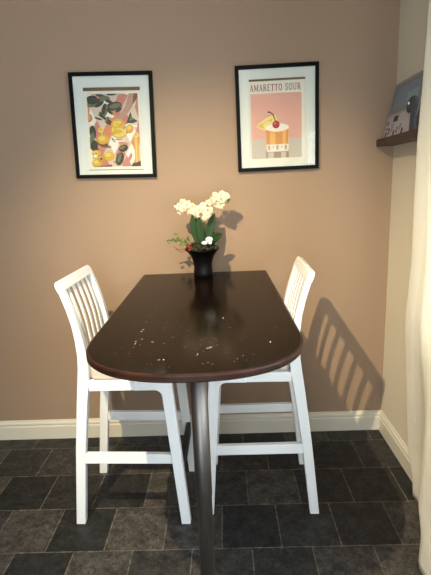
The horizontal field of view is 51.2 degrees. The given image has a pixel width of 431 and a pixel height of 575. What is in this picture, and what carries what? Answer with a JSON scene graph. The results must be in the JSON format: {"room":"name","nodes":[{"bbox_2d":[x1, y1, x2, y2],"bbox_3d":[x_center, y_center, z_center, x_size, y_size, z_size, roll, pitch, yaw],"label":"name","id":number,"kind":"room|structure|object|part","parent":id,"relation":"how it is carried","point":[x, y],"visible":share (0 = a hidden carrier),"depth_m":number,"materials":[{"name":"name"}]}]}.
{"room":"dining room","nodes":[
{"label":"dining room","id":0,"kind":"room"},
{"bbox_2d":[0,0,399,420],"bbox_3d":[-0.848,-0.422,2.549,3.820,2.750,0.100,-2,13,1],"label":"wall","id":1,"kind":"structure","parent":0,"point":[334,216],"depth_m":2.46,"materials":[{"name":"beige paint"}]},
{"bbox_2d":[68,71,156,178],"bbox_3d":[-0.540,-0.854,2.382,0.434,0.532,0.022,-1,13,1],"label":"framed picture","id":2,"kind":"object","parent":1,"relation":"attached to","point":[112,112],"visible":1,"depth_m":2.38,"materials":[{"name":"paper"}]},
{"bbox_2d":[83,90,143,169],"bbox_3d":[-0.539,-0.832,2.389,0.313,0.403,0.002,-2,13,1],"label":"print","id":3,"kind":"object","parent":2,"relation":"attached to","point":[113,120],"depth_m":2.39,"materials":[{"name":"paper"}]},
{"bbox_2d":[0,410,380,439],"bbox_3d":[-0.797,0.871,2.786,3.620,0.122,0.017,-2,13,1],"label":"baseboard","id":4,"kind":"structure","parent":1,"relation":"attached to","point":[364,419],"depth_m":2.76,"materials":[{"name":"white wood"}]},
{"bbox_2d":[235,61,318,171],"bbox_3d":[0.325,-0.887,2.361,0.430,0.527,0.022,-3,13,1],"label":"framed picture","id":5,"kind":"object","parent":1,"relation":"attached to","point":[277,105],"visible":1,"depth_m":2.36,"materials":[{"name":"paper"}]},
{"bbox_2d":[249,79,305,162],"bbox_3d":[0.326,-0.868,2.369,0.301,0.413,0.001,-3,13,1],"label":"print","id":6,"kind":"object","parent":5,"relation":"attached to","point":[277,107],"depth_m":2.37,"materials":[{"name":"paper"}]},
{"bbox_2d":[0,430,422,574],"bbox_3d":[-0.817,1.369,1.114,3.820,0.100,3.700,-2,13,1],"label":"floor","id":7,"kind":"structure","parent":0,"point":[367,522],"depth_m":2.10,"materials":[{"name":"tile"}]},
{"bbox_2d":[54,265,193,523],"bbox_3d":[-0.392,0.481,2.132,0.528,1.142,0.421,-2,13,2],"label":"bar stool","id":8,"kind":"object","parent":7,"relation":"on","point":[89,379],"visible":0.65,"depth_m":1.99,"materials":[{"name":"white paint"}]},
{"bbox_3d":[-0.631,-0.045,2.018,0.039,0.050,0.409,-2,13,2],"label":"rail","id":9,"kind":"part","parent":8,"relation":"part of","materials":[{"name":"white paint"}]},
{"bbox_3d":[-0.594,0.546,1.961,0.134,1.107,0.034,-2,13,2],"label":"leg","id":10,"kind":"part","parent":8,"relation":"part of","materials":[{"name":"white paint"}]},
{"bbox_3d":[-0.582,0.462,2.326,0.134,1.107,0.034,-2,13,2],"label":"leg","id":11,"kind":"part","parent":8,"relation":"part of","materials":[{"name":"white paint"}]},
{"bbox_3d":[-0.355,0.319,2.093,0.370,0.058,0.394,-2,13,2],"label":"seat","id":12,"kind":"part","parent":8,"relation":"part of","materials":[{"name":"wood"}]},
{"bbox_3d":[-0.442,0.415,1.924,0.197,0.044,0.033,-2,13,2],"label":"seat rail","id":13,"kind":"part","parent":8,"relation":"part of","materials":[{"name":"white paint"}]},
{"bbox_3d":[-0.229,0.732,1.987,0.208,0.705,0.037,-2,13,2],"label":"leg","id":14,"kind":"part","parent":8,"relation":"part of","materials":[{"name":"white paint"}]},
{"bbox_3d":[-0.217,0.645,2.361,0.208,0.705,0.037,-2,13,2],"label":"leg","id":15,"kind":"part","parent":8,"relation":"part of","materials":[{"name":"white paint"}]},
{"bbox_2d":[86,270,302,574],"bbox_3d":[-0.044,0.565,1.987,0.698,1.014,1.411,-2,13,1],"label":"bar table","id":16,"kind":"object","parent":7,"relation":"on","point":[231,325],"visible":0.99,"depth_m":1.52,"materials":[{"name":"brown wood"}]},
{"bbox_2d":[166,190,230,278],"bbox_3d":[-0.085,-0.276,2.367,0.340,0.457,0.187,-2,13,1],"label":"potted orchid","id":17,"kind":"object","parent":16,"relation":"on","point":[202,255],"visible":0.99,"depth_m":2.33,"materials":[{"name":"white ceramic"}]},
{"bbox_3d":[-0.187,-0.417,2.303,0.050,0.043,0.020,-8,-11,-18],"label":"flower","id":18,"kind":"part","parent":17,"relation":"part of","materials":[{"name":"beige plant"}]},
{"bbox_3d":[-0.162,-0.400,2.289,0.052,0.045,0.021,-22,30,-16],"label":"flower","id":19,"kind":"part","parent":17,"relation":"part of","materials":[{"name":"beige plant"}]},
{"bbox_3d":[-0.142,-0.422,2.289,0.052,0.045,0.021,27,19,6],"label":"flower","id":20,"kind":"part","parent":17,"relation":"part of","materials":[{"name":"beige plant"}]},
{"bbox_3d":[-0.104,-0.386,2.292,0.052,0.045,0.021,20,15,-12],"label":"flower","id":21,"kind":"part","parent":17,"relation":"part of","materials":[{"name":"beige plant"}]},
{"bbox_3d":[-0.083,-0.399,2.294,0.047,0.041,0.018,34,21,-8],"label":"flower","id":22,"kind":"part","parent":17,"relation":"part of","materials":[{"name":"beige plant"}]},
{"bbox_3d":[-0.065,-0.423,2.300,0.042,0.036,0.016,-8,-13,9],"label":"flower","id":23,"kind":"part","parent":17,"relation":"part of","materials":[{"name":"beige plant"}]},
{"bbox_3d":[-0.061,-0.397,2.296,0.050,0.043,0.020,-22,-22,26],"label":"flower","id":24,"kind":"part","parent":17,"relation":"part of","materials":[{"name":"beige plant"}]},
{"bbox_3d":[-0.043,-0.371,2.295,0.047,0.041,0.018,10,1,-13],"label":"flower","id":25,"kind":"part","parent":17,"relation":"part of","materials":[{"name":"beige plant"}]},
{"bbox_2d":[202,237,212,244],"bbox_3d":[-0.043,-0.241,2.319,0.060,0.041,0.031,-4,13,-7],"label":"ornament","id":26,"kind":"object","parent":17,"relation":"on","point":[209,240],"visible":1,"depth_m":2.31,"materials":[{"name":"stone"}]},
{"bbox_3d":[-0.037,-0.435,2.316,0.044,0.038,0.018,24,27,23],"label":"flower","id":27,"kind":"part","parent":17,"relation":"part of","materials":[{"name":"beige plant"}]},
{"bbox_3d":[-0.019,-0.445,2.303,0.020,0.043,0.050,-22,57,-29],"label":"flower","id":28,"kind":"part","parent":17,"relation":"part of","materials":[{"name":"beige plant"}]},
{"bbox_3d":[0.005,-0.427,2.307,0.050,0.043,0.020,36,26,10],"label":"flower","id":29,"kind":"part","parent":17,"relation":"part of","materials":[{"name":"beige plant"}]},
{"bbox_3d":[0.005,-0.461,2.284,0.052,0.045,0.020,2,-10,24],"label":"flower","id":30,"kind":"part","parent":17,"relation":"part of","materials":[{"name":"beige plant"}]},
{"bbox_3d":[0.031,-0.449,2.291,0.052,0.045,0.021,-4,-3,-6],"label":"flower","id":31,"kind":"part","parent":17,"relation":"part of","materials":[{"name":"beige plant"}]},
{"bbox_3d":[0.055,-0.466,2.287,0.044,0.038,0.018,27,2,2],"label":"flower","id":32,"kind":"part","parent":17,"relation":"part of","materials":[{"name":"beige plant"}]},
{"bbox_3d":[-0.031,0.930,1.605,0.054,0.450,0.054,-2,13,1],"label":"leg","id":33,"kind":"part","parent":16,"relation":"part of","materials":[{"name":"metal"}]},
{"bbox_2d":[208,256,318,514],"bbox_3d":[0.202,0.450,2.160,0.528,1.142,0.421,-2,13,3],"label":"bar stool","id":34,"kind":"object","parent":7,"relation":"on","point":[292,373],"visible":0.59,"depth_m":2.01,"materials":[{"name":"white paint"}]},
{"bbox_3d":[0.060,0.624,2.405,0.208,0.705,0.037,-2,13,3],"label":"leg","id":35,"kind":"part","parent":34,"relation":"part of","materials":[{"name":"white paint"}]},
{"bbox_3d":[0.041,0.711,2.031,0.208,0.705,0.037,-2,13,3],"label":"leg","id":36,"kind":"part","parent":34,"relation":"part of","materials":[{"name":"white paint"}]},
{"bbox_3d":[0.229,0.382,1.949,0.197,0.044,0.033,-2,13,3],"label":"seat rail","id":37,"kind":"part","parent":34,"relation":"part of","materials":[{"name":"white paint"}]},
{"bbox_3d":[0.152,0.291,2.126,0.370,0.058,0.394,-2,13,3],"label":"seat","id":38,"kind":"part","parent":34,"relation":"part of","materials":[{"name":"wood"}]},
{"bbox_3d":[0.409,0.420,2.336,0.134,1.107,0.034,-2,13,3],"label":"leg","id":39,"kind":"part","parent":34,"relation":"part of","materials":[{"name":"white paint"}]},
{"bbox_3d":[0.398,-0.088,2.026,0.039,0.050,0.409,-2,13,3],"label":"rail","id":40,"kind":"part","parent":34,"relation":"part of","materials":[{"name":"white paint"}]},
{"bbox_3d":[0.391,0.504,1.971,0.134,1.107,0.034,-2,13,3],"label":"leg","id":41,"kind":"part","parent":34,"relation":"part of","materials":[{"name":"white paint"}]},
{"bbox_2d":[381,0,428,445],"bbox_3d":[1.015,-0.086,0.753,0.160,2.750,3.500,-2,13,1],"label":"wall","id":42,"kind":"structure","parent":0,"point":[413,13],"depth_m":2.35,"materials":[{"name":"beige paint"}]},
{"bbox_2d":[379,410,411,480],"bbox_3d":[0.978,1.197,1.048,0.017,0.122,3.500,-2,13,1],"label":"baseboard","id":43,"kind":"structure","parent":42,"relation":"attached to","point":[398,447],"depth_m":2.48,"materials":[{"name":"white wood"}]},
{"bbox_2d":[376,128,417,146],"bbox_3d":[0.895,-0.707,2.106,0.095,0.048,0.563,-2,13,1],"label":"ledge","id":44,"kind":"object","parent":42,"relation":"attached to","point":[408,136],"visible":0.69,"depth_m":2.11,"materials":[{"name":"brown wood"}]},
{"bbox_2d":[383,70,422,137],"bbox_3d":[0.896,-0.855,2.143,0.073,0.278,0.370,-2,13,1],"label":"photo board","id":45,"kind":"object","parent":44,"relation":"on","point":[398,120],"visible":0.58,"depth_m":2.15,"materials":[{"name":"paper"}]},
{"bbox_2d":[406,95,418,130],"bbox_3d":[0.857,-0.751,1.966,0.027,0.163,0.108,-2,13,1],"label":"figurine","id":46,"kind":"object","parent":44,"relation":"on","point":[412,105],"visible":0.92,"depth_m":1.94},
{"bbox_3d":[0.828,-1.105,0.547,0.132,0.032,2.750,-2,13,1],"label":"curtain rod","id":47,"kind":"object","parent":42,"relation":"attached to","visible":0},
{"bbox_2d":[405,0,430,574],"bbox_3d":[0.830,-0.091,1.578,0.130,2.394,0.824,0,13,12],"label":"curtain","id":48,"kind":"object","parent":47,"relation":"hanging from","point":[418,305],"visible":1,"depth_m":1.82,"materials":[{"name":"white fabric"}]}
]}

